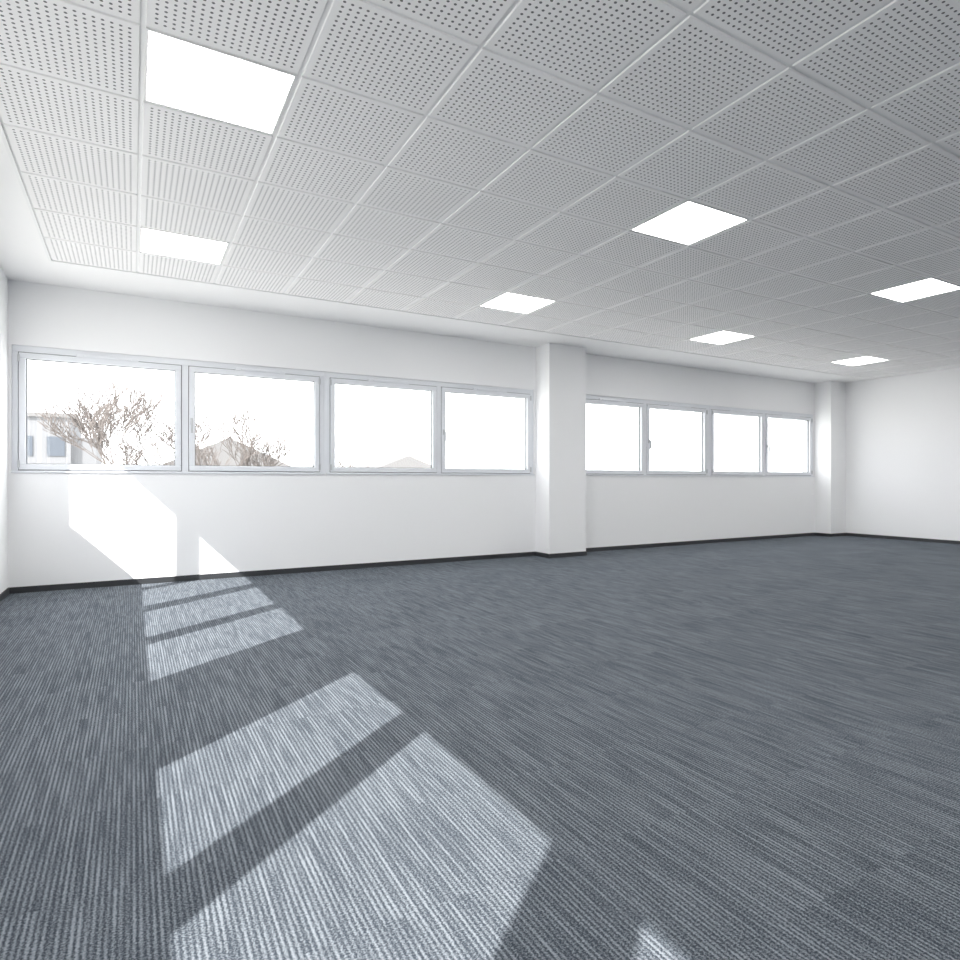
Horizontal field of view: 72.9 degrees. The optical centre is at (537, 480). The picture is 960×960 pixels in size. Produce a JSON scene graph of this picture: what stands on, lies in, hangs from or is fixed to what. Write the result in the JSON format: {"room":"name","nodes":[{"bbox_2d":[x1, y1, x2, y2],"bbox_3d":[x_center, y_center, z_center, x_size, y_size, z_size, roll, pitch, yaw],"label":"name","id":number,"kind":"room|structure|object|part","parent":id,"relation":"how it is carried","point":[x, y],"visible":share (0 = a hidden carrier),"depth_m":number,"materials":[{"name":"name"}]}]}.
{"room":"open-plan office","nodes":[
{"label":"open-plan office","id":0,"kind":"room"},
{"bbox_2d":[0,267,7,593],"bbox_3d":[-1.702,-0.465,0.740,0.120,3.043,12.460,0,0,-32],"label":"wall","id":1,"kind":"structure","parent":0,"point":[3,279],"depth_m":5.84,"materials":[{"name":"white paint"}]},
{"bbox_2d":[0,588,8,601],"bbox_3d":[-1.696,1.028,0.855,0.012,0.058,12.248,0,0,-32],"label":"baseboard","id":2,"kind":"structure","parent":1,"relation":"attached to","point":[4,593],"depth_m":5.82,"materials":[{"name":"black plastic"}]},
{"bbox_2d":[8,279,813,586],"bbox_3d":[0.371,-0.465,9.533,12.960,3.043,0.250,0,0,-32],"label":"wall","id":3,"kind":"structure","parent":0,"point":[64,528],"depth_m":7.57,"materials":[{"name":"white paint"}]},
{"bbox_2d":[19,352,180,470],"bbox_3d":[-4.342,-0.660,6.488,1.346,1.109,0.077,0,0,-32],"label":"window","id":4,"kind":"structure","parent":3,"relation":"in","point":[23,356],"depth_m":6.39,"materials":[{"name":"white plastic"}]},
{"bbox_2d":[26,359,174,465],"bbox_3d":[-4.344,-0.660,6.492,1.240,1.003,0.024,0,0,-32],"label":"gasket","id":5,"kind":"object","parent":4,"relation":"attached to","point":[26,359],"visible":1,"depth_m":6.45,"materials":[{"name":"grey rubber"}]},
{"bbox_2d":[18,352,181,470],"bbox_3d":[-4.347,-0.660,6.496,1.360,1.123,0.051,0,0,-32],"label":"seal","id":6,"kind":"object","parent":3,"relation":"attached to","point":[18,352],"visible":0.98,"depth_m":6.43,"materials":[{"name":"grey rubber"}]},
{"bbox_2d":[12,345,323,472],"bbox_3d":[-3.746,-0.685,6.874,2.870,1.195,0.071,0,0,-32],"label":"frame","id":7,"kind":"object","parent":3,"relation":"attached to","point":[15,348],"visible":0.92,"depth_m":6.83,"materials":[{"name":"white plastic"}]},
{"bbox_2d":[11,471,324,473],"bbox_3d":[-3.716,-0.084,6.827,2.870,0.016,0.036,0,0,-32],"label":"sill","id":8,"kind":"structure","parent":3,"relation":"attached to","point":[11,471],"depth_m":6.74,"materials":[{"name":"white plastic"}]},
{"bbox_2d":[189,366,318,471],"bbox_3d":[-3.123,-0.660,7.217,1.346,1.109,0.135,0,0,-32],"label":"window","id":9,"kind":"structure","parent":3,"relation":"in","point":[192,370],"depth_m":7.14,"materials":[{"name":"white plastic"}]},
{"bbox_3d":[-3.653,-0.586,6.840,0.028,0.160,0.058,0,0,-32],"label":"handle","id":10,"kind":"part","parent":9,"relation":"part of","materials":[{"name":"white plastic"}]},
{"bbox_2d":[195,372,313,466],"bbox_3d":[-3.140,-0.660,7.245,1.240,1.003,0.024,0,0,-32],"label":"gasket","id":11,"kind":"object","parent":9,"relation":"attached to","point":[195,372],"visible":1,"depth_m":7.38,"materials":[{"name":"grey rubber"}]},
{"bbox_2d":[188,366,319,471],"bbox_3d":[-3.143,-0.660,7.249,1.360,1.123,0.051,0,0,-32],"label":"seal","id":12,"kind":"object","parent":3,"relation":"attached to","point":[188,366],"visible":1,"depth_m":7.08,"materials":[{"name":"grey rubber"}]},
{"bbox_2d":[235,367,284,373],"bbox_3d":[-3.087,-1.227,7.216,0.520,0.034,0.020,0,0,-32],"label":"air vent","id":13,"kind":"object","parent":3,"relation":"attached to","point":[236,368],"visible":1,"depth_m":7.21,"materials":[{"name":"white plastic"}]},
{"bbox_2d":[324,372,325,472],"bbox_3d":[-2.519,-0.685,7.643,0.025,1.195,0.068,0,0,-32],"label":"trim","id":14,"kind":"structure","parent":3,"relation":"attached to","point":[324,372],"depth_m":7.62,"materials":[{"name":"white plastic"}]},
{"bbox_2d":[330,378,436,472],"bbox_3d":[-1.888,-0.660,8.024,1.346,1.109,0.077,0,0,-32],"label":"window","id":15,"kind":"structure","parent":3,"relation":"in","point":[433,389],"depth_m":7.97,"materials":[{"name":"white plastic"}]},
{"bbox_2d":[335,383,431,467],"bbox_3d":[-1.890,-0.660,8.027,1.240,1.003,0.024,0,0,-32],"label":"gasket","id":16,"kind":"object","parent":15,"relation":"attached to","point":[335,383],"visible":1,"depth_m":8.11,"materials":[{"name":"grey rubber"}]},
{"bbox_2d":[337,378,436,472],"bbox_3d":[-1.892,-0.660,8.031,1.360,1.123,0.051,0,0,-32],"label":"seal","id":17,"kind":"object","parent":3,"relation":"attached to","point":[337,378],"visible":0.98,"depth_m":7.98,"materials":[{"name":"grey rubber"}]},
{"bbox_2d":[368,379,408,384],"bbox_3d":[-1.837,-1.227,7.998,0.520,0.034,0.020,0,0,-32],"label":"air vent","id":18,"kind":"object","parent":3,"relation":"attached to","point":[370,380],"visible":1,"depth_m":7.99,"materials":[{"name":"white plastic"}]},
{"bbox_2d":[8,532,845,593],"bbox_3d":[0.499,1.028,9.252,12.640,0.058,0.362,0,0,-32],"label":"baseboard","id":19,"kind":"structure","parent":3,"relation":"attached to","point":[53,587],"depth_m":7.77,"materials":[{"name":"black plastic"}]},
{"bbox_2d":[326,372,532,473],"bbox_3d":[-1.292,-0.685,8.410,2.870,1.195,0.071,0,0,-32],"label":"frame","id":20,"kind":"object","parent":3,"relation":"attached to","point":[329,375],"visible":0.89,"depth_m":8.37,"materials":[{"name":"white plastic"}]},
{"bbox_2d":[326,473,534,474],"bbox_3d":[-1.262,-0.084,8.363,2.870,0.016,0.036,0,0,-32],"label":"sill","id":21,"kind":"structure","parent":3,"relation":"attached to","point":[326,473],"depth_m":8.12,"materials":[{"name":"white plastic"}]},
{"bbox_2d":[441,387,529,472],"bbox_3d":[-0.684,-0.660,8.777,1.346,1.109,0.077,0,0,-32],"label":"window","id":22,"kind":"structure","parent":3,"relation":"in","point":[444,390],"depth_m":8.68,"materials":[{"name":"white plastic"}]},
{"bbox_2d":[445,392,525,468],"bbox_3d":[-0.686,-0.660,8.780,1.240,1.003,0.024,0,0,-32],"label":"gasket","id":23,"kind":"object","parent":22,"relation":"attached to","point":[446,392],"visible":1,"depth_m":8.91,"materials":[{"name":"grey rubber"}]},
{"bbox_2d":[446,387,529,473],"bbox_3d":[-0.689,-0.660,8.784,1.360,1.123,0.051,0,0,-32],"label":"seal","id":24,"kind":"object","parent":3,"relation":"attached to","point":[446,387],"visible":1,"depth_m":8.93,"materials":[{"name":"grey rubber"}]},
{"bbox_2d":[473,387,506,392],"bbox_3d":[-0.633,-1.227,8.752,0.520,0.034,0.020,0,0,-32],"label":"air vent","id":25,"kind":"object","parent":3,"relation":"attached to","point":[479,389],"visible":1,"depth_m":8.74,"materials":[{"name":"white plastic"}]},
{"bbox_2d":[599,398,625,402],"bbox_3d":[1.156,-1.227,9.871,0.520,0.034,0.020,0,0,-32],"label":"air vent","id":26,"kind":"object","parent":3,"relation":"attached to","point":[600,399],"visible":1,"depth_m":9.86,"materials":[{"name":"white plastic"}]},
{"bbox_2d":[586,399,643,473],"bbox_3d":[1.105,-0.660,9.896,1.326,1.109,0.077,0,0,-32],"label":"window","id":27,"kind":"structure","parent":3,"relation":"in","point":[641,406],"depth_m":10.13,"materials":[{"name":"white plastic"}]},
{"bbox_2d":[586,403,639,470],"bbox_3d":[1.103,-0.660,9.899,1.220,1.003,0.024,0,0,-32],"label":"gasket","id":28,"kind":"object","parent":27,"relation":"attached to","point":[586,403],"visible":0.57,"depth_m":10.22,"materials":[{"name":"grey rubber"}]},
{"bbox_2d":[586,395,707,474],"bbox_3d":[1.693,-0.685,10.276,2.830,1.195,0.071,0,0,-32],"label":"frame","id":29,"kind":"object","parent":3,"relation":"attached to","point":[645,402],"visible":0.5,"depth_m":10.25,"materials":[{"name":"white plastic"}]},
{"bbox_2d":[586,475,709,475],"bbox_3d":[1.722,-0.084,10.229,2.830,0.016,0.036,0,0,-32],"label":"sill","id":30,"kind":"structure","parent":3,"relation":"attached to","point":[586,475],"depth_m":10.23,"materials":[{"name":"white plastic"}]},
{"bbox_2d":[646,404,701,474],"bbox_3d":[2.287,-0.660,10.646,1.340,1.123,0.051,0,0,-32],"label":"seal","id":31,"kind":"object","parent":3,"relation":"attached to","point":[651,404],"visible":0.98,"depth_m":10.56,"materials":[{"name":"grey rubber"}]},
{"bbox_2d":[647,404,706,474],"bbox_3d":[2.292,-0.660,10.638,1.326,1.109,0.077,0,0,-32],"label":"window","id":32,"kind":"structure","parent":3,"relation":"in","point":[649,406],"depth_m":10.69,"materials":[{"name":"white plastic"}]},
{"bbox_2d":[650,408,702,470],"bbox_3d":[2.290,-0.660,10.642,1.220,1.003,0.024,0,0,-32],"label":"gasket","id":33,"kind":"object","parent":32,"relation":"attached to","point":[650,408],"visible":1,"depth_m":10.96,"materials":[{"name":"grey rubber"}]},
{"bbox_2d":[668,404,690,407],"bbox_3d":[2.343,-1.227,10.613,0.520,0.034,0.020,0,0,-32],"label":"air vent","id":34,"kind":"object","parent":3,"relation":"attached to","point":[672,405],"visible":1,"depth_m":10.59,"materials":[{"name":"white plastic"}]},
{"bbox_2d":[708,405,708,474],"bbox_3d":[2.902,-0.685,11.035,0.025,1.195,0.068,0,0,-32],"label":"trim","id":35,"kind":"structure","parent":3,"relation":"attached to","point":[708,405],"depth_m":11.00,"materials":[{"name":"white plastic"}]},
{"bbox_2d":[711,410,763,474],"bbox_3d":[3.526,-0.660,11.410,1.326,1.109,0.077,0,0,-32],"label":"window","id":36,"kind":"structure","parent":3,"relation":"in","point":[761,416],"depth_m":11.48,"materials":[{"name":"white plastic"}]},
{"bbox_2d":[714,413,759,471],"bbox_3d":[3.523,-0.660,11.413,1.220,1.003,0.024,0,0,-32],"label":"gasket","id":37,"kind":"object","parent":36,"relation":"attached to","point":[714,413],"visible":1,"depth_m":11.64,"materials":[{"name":"grey rubber"}]},
{"bbox_2d":[730,409,749,412],"bbox_3d":[3.577,-1.227,11.385,0.520,0.034,0.020,0,0,-32],"label":"air vent","id":38,"kind":"object","parent":3,"relation":"attached to","point":[730,409],"visible":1,"depth_m":11.36,"materials":[{"name":"white plastic"}]},
{"bbox_2d":[709,405,812,475],"bbox_3d":[4.113,-0.685,11.790,2.830,1.195,0.071,0,0,-32],"label":"frame","id":39,"kind":"object","parent":3,"relation":"attached to","point":[764,412],"visible":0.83,"depth_m":11.66,"materials":[{"name":"white plastic"}]},
{"bbox_2d":[710,475,813,476],"bbox_3d":[4.143,-0.084,11.743,2.830,0.016,0.036,0,0,-32],"label":"sill","id":40,"kind":"structure","parent":3,"relation":"attached to","point":[710,475],"depth_m":11.77,"materials":[{"name":"white plastic"}]},
{"bbox_2d":[765,414,811,474],"bbox_3d":[4.712,-0.660,12.152,1.326,1.109,0.077,0,0,-32],"label":"window","id":41,"kind":"structure","parent":3,"relation":"in","point":[766,415],"depth_m":12.07,"materials":[{"name":"white plastic"}]},
{"bbox_2d":[768,417,808,472],"bbox_3d":[4.710,-0.660,12.156,1.220,1.003,0.024,0,0,-32],"label":"gasket","id":42,"kind":"object","parent":41,"relation":"attached to","point":[768,417],"visible":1,"depth_m":12.47,"materials":[{"name":"grey rubber"}]},
{"bbox_2d":[782,414,799,416],"bbox_3d":[4.763,-1.227,12.127,0.520,0.034,0.020,0,0,-32],"label":"air vent","id":43,"kind":"object","parent":3,"relation":"attached to","point":[782,414],"visible":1,"depth_m":12.11,"materials":[{"name":"white plastic"}]},
{"bbox_2d":[0,536,959,959],"bbox_3d":[3.675,1.157,4.251,12.960,0.200,12.710,0,0,-32],"label":"floor","id":44,"kind":"structure","parent":0,"point":[748,749],"depth_m":2.39,"materials":[{"name":"carpet"}]},
{"bbox_2d":[536,343,585,553],"bbox_3d":[0.335,-0.414,9.156,0.620,2.943,0.350,0,0,-32],"label":"column","id":45,"kind":"structure","parent":44,"relation":"on","point":[560,369],"depth_m":9.00,"materials":[{"name":"white paint"}]},
{"bbox_2d":[814,381,845,533],"bbox_3d":[5.655,-0.414,12.484,0.470,2.943,0.350,0,0,-32],"label":"column","id":46,"kind":"structure","parent":44,"relation":"on","point":[829,396],"depth_m":12.34,"materials":[{"name":"white paint"}]},
{"bbox_2d":[0,135,959,382],"bbox_3d":[3.654,-1.936,4.209,12.640,0.100,12.260,0,0,-32],"label":"ceiling","id":47,"kind":"structure","parent":0,"point":[23,257],"depth_m":6.88,"materials":[{"name":"white paint"}]},
{"bbox_2d":[0,120,957,377],"bbox_3d":[3.698,-1.908,4.173,11.915,0.056,10.665,0,0,-32],"label":"trim","id":48,"kind":"structure","parent":47,"relation":"attached to","point":[2,132],"depth_m":6.16,"materials":[{"name":"silver metal"}]},
{"bbox_2d":[0,0,959,357],"bbox_3d":[3.698,-1.905,4.173,11.875,0.022,10.625,0,0,-32],"label":"grid","id":49,"kind":"object","parent":47,"relation":"attached to","point":[142,23],"depth_m":3.41,"materials":[{"name":"white metal"}]},
{"bbox_2d":[0,0,959,376],"bbox_3d":[3.698,-1.896,4.173,11.857,0.020,10.607,0,0,-32],"label":"ceiling tiles","id":50,"kind":"structure","parent":49,"relation":"in","point":[83,195],"depth_m":3.82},
{"bbox_2d":[140,227,228,264],"bbox_3d":[-2.861,-1.901,5.230,0.601,0.030,0.601,0,0,-32],"label":"ceiling light panel","id":51,"kind":"object","parent":50,"relation":"in","point":[152,241],"depth_m":5.21,"materials":[{"name":"white plastic"}]},
{"bbox_2d":[144,27,296,134],"bbox_3d":[-1.535,-1.901,3.111,0.601,0.030,0.601,0,0,-32],"label":"ceiling light panel","id":52,"kind":"object","parent":50,"relation":"in","point":[182,74],"depth_m":3.07,"materials":[{"name":"white plastic"}]},
{"bbox_2d":[479,292,555,313],"bbox_3d":[-0.212,-1.901,6.888,0.601,0.030,0.601,0,0,-32],"label":"ceiling light panel","id":53,"kind":"object","parent":50,"relation":"in","point":[508,301],"depth_m":6.85,"materials":[{"name":"white plastic"}]},
{"bbox_2d":[630,199,748,244],"bbox_3d":[1.114,-1.901,4.768,0.601,0.030,0.601,0,0,-32],"label":"ceiling light panel","id":54,"kind":"object","parent":50,"relation":"in","point":[689,222],"depth_m":4.75,"materials":[{"name":"white plastic"}]},
{"bbox_2d":[689,330,754,344],"bbox_3d":[2.438,-1.901,8.545,0.601,0.030,0.601,0,0,-32],"label":"ceiling light panel","id":55,"kind":"object","parent":50,"relation":"in","point":[721,337],"depth_m":8.53,"materials":[{"name":"white plastic"}]},
{"bbox_2d":[832,356,888,365],"bbox_3d":[5.087,-1.901,10.202,0.601,0.030,0.601,0,0,-32],"label":"ceiling light panel","id":56,"kind":"object","parent":50,"relation":"in","point":[865,359],"depth_m":10.15,"materials":[{"name":"white plastic"}]},
{"bbox_2d":[869,277,959,301],"bbox_3d":[3.764,-1.901,6.426,0.601,0.030,0.601,0,0,-32],"label":"ceiling light panel","id":57,"kind":"object","parent":50,"relation":"in","point":[930,286],"depth_m":6.42,"materials":[{"name":"white plastic"}]},
{"bbox_2d":[846,367,959,540],"bbox_3d":[9.150,-0.465,7.529,0.200,3.043,12.460,0,0,-32],"label":"wall","id":58,"kind":"structure","parent":0,"point":[903,431],"depth_m":11.53,"materials":[{"name":"white paint"}]},
{"bbox_2d":[846,533,959,543],"bbox_3d":[9.103,1.028,7.404,0.012,0.058,11.898,0,0,-32],"label":"baseboard","id":59,"kind":"structure","parent":58,"relation":"attached to","point":[847,534],"depth_m":11.49,"materials":[{"name":"black plastic"}]},
{"label":"outside","id":60,"kind":"structure","parent":0,"visible":0},
{"bbox_3d":[-53.034,5.157,84.779,300.000,0.200,320.000,0,0,-32],"label":"ground","id":61,"kind":"structure","parent":60,"visible":0},
{"bbox_2d":[27,412,101,463],"bbox_3d":[-36.036,0.432,42.333,12.200,9.250,10.400,0,0,-32],"label":"office block","id":62,"kind":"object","parent":61,"relation":"on","point":[43,447],"visible":0.25,"depth_m":40.15,"materials":[{"name":"grey"}]},
{"bbox_2d":[29,368,173,463],"bbox_3d":[-19.487,-0.107,29.745,4.547,10.369,5.716,0,0,8],"label":"bare tree","id":63,"kind":"object","parent":61,"relation":"on","point":[97,424],"visible":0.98,"depth_m":29.00,"materials":[{"name":"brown plant"}]},
{"bbox_2d":[108,393,226,464],"bbox_3d":[-21.366,-0.213,37.549,5.879,10.548,6.905,0,0,12],"label":"bare tree","id":64,"kind":"object","parent":61,"relation":"on","point":[171,433],"visible":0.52,"depth_m":37.75,"materials":[{"name":"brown plant"}]},
{"bbox_2d":[162,438,289,465],"bbox_3d":[-30.044,0.657,61.415,11.000,8.800,12.800,0,0,-32],"label":"house","id":65,"kind":"structure","parent":61,"relation":"on","point":[223,457],"depth_m":55.90,"materials":[{"name":"grey"}]},
{"bbox_2d":[165,399,296,465],"bbox_3d":[-15.025,0.458,32.257,6.100,9.231,4.655,0,0,-28],"label":"bare tree","id":66,"kind":"object","parent":61,"relation":"on","point":[245,458],"visible":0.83,"depth_m":32.80,"materials":[{"name":"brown plant"}]},
{"bbox_2d":[300,441,373,466],"bbox_3d":[-13.245,1.058,43.799,4.700,8.062,3.169,0,0,2],"label":"bare tree","id":67,"kind":"object","parent":61,"relation":"on","point":[340,457],"visible":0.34,"depth_m":43.50,"materials":[{"name":"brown plant"}]},
{"bbox_2d":[351,456,430,467],"bbox_3d":[-18.370,1.107,79.334,9.800,7.900,14.800,0,0,-32],"label":"house","id":68,"kind":"structure","parent":61,"relation":"on","point":[402,461],"depth_m":73.58,"materials":[{"name":"grey"}]}
]}

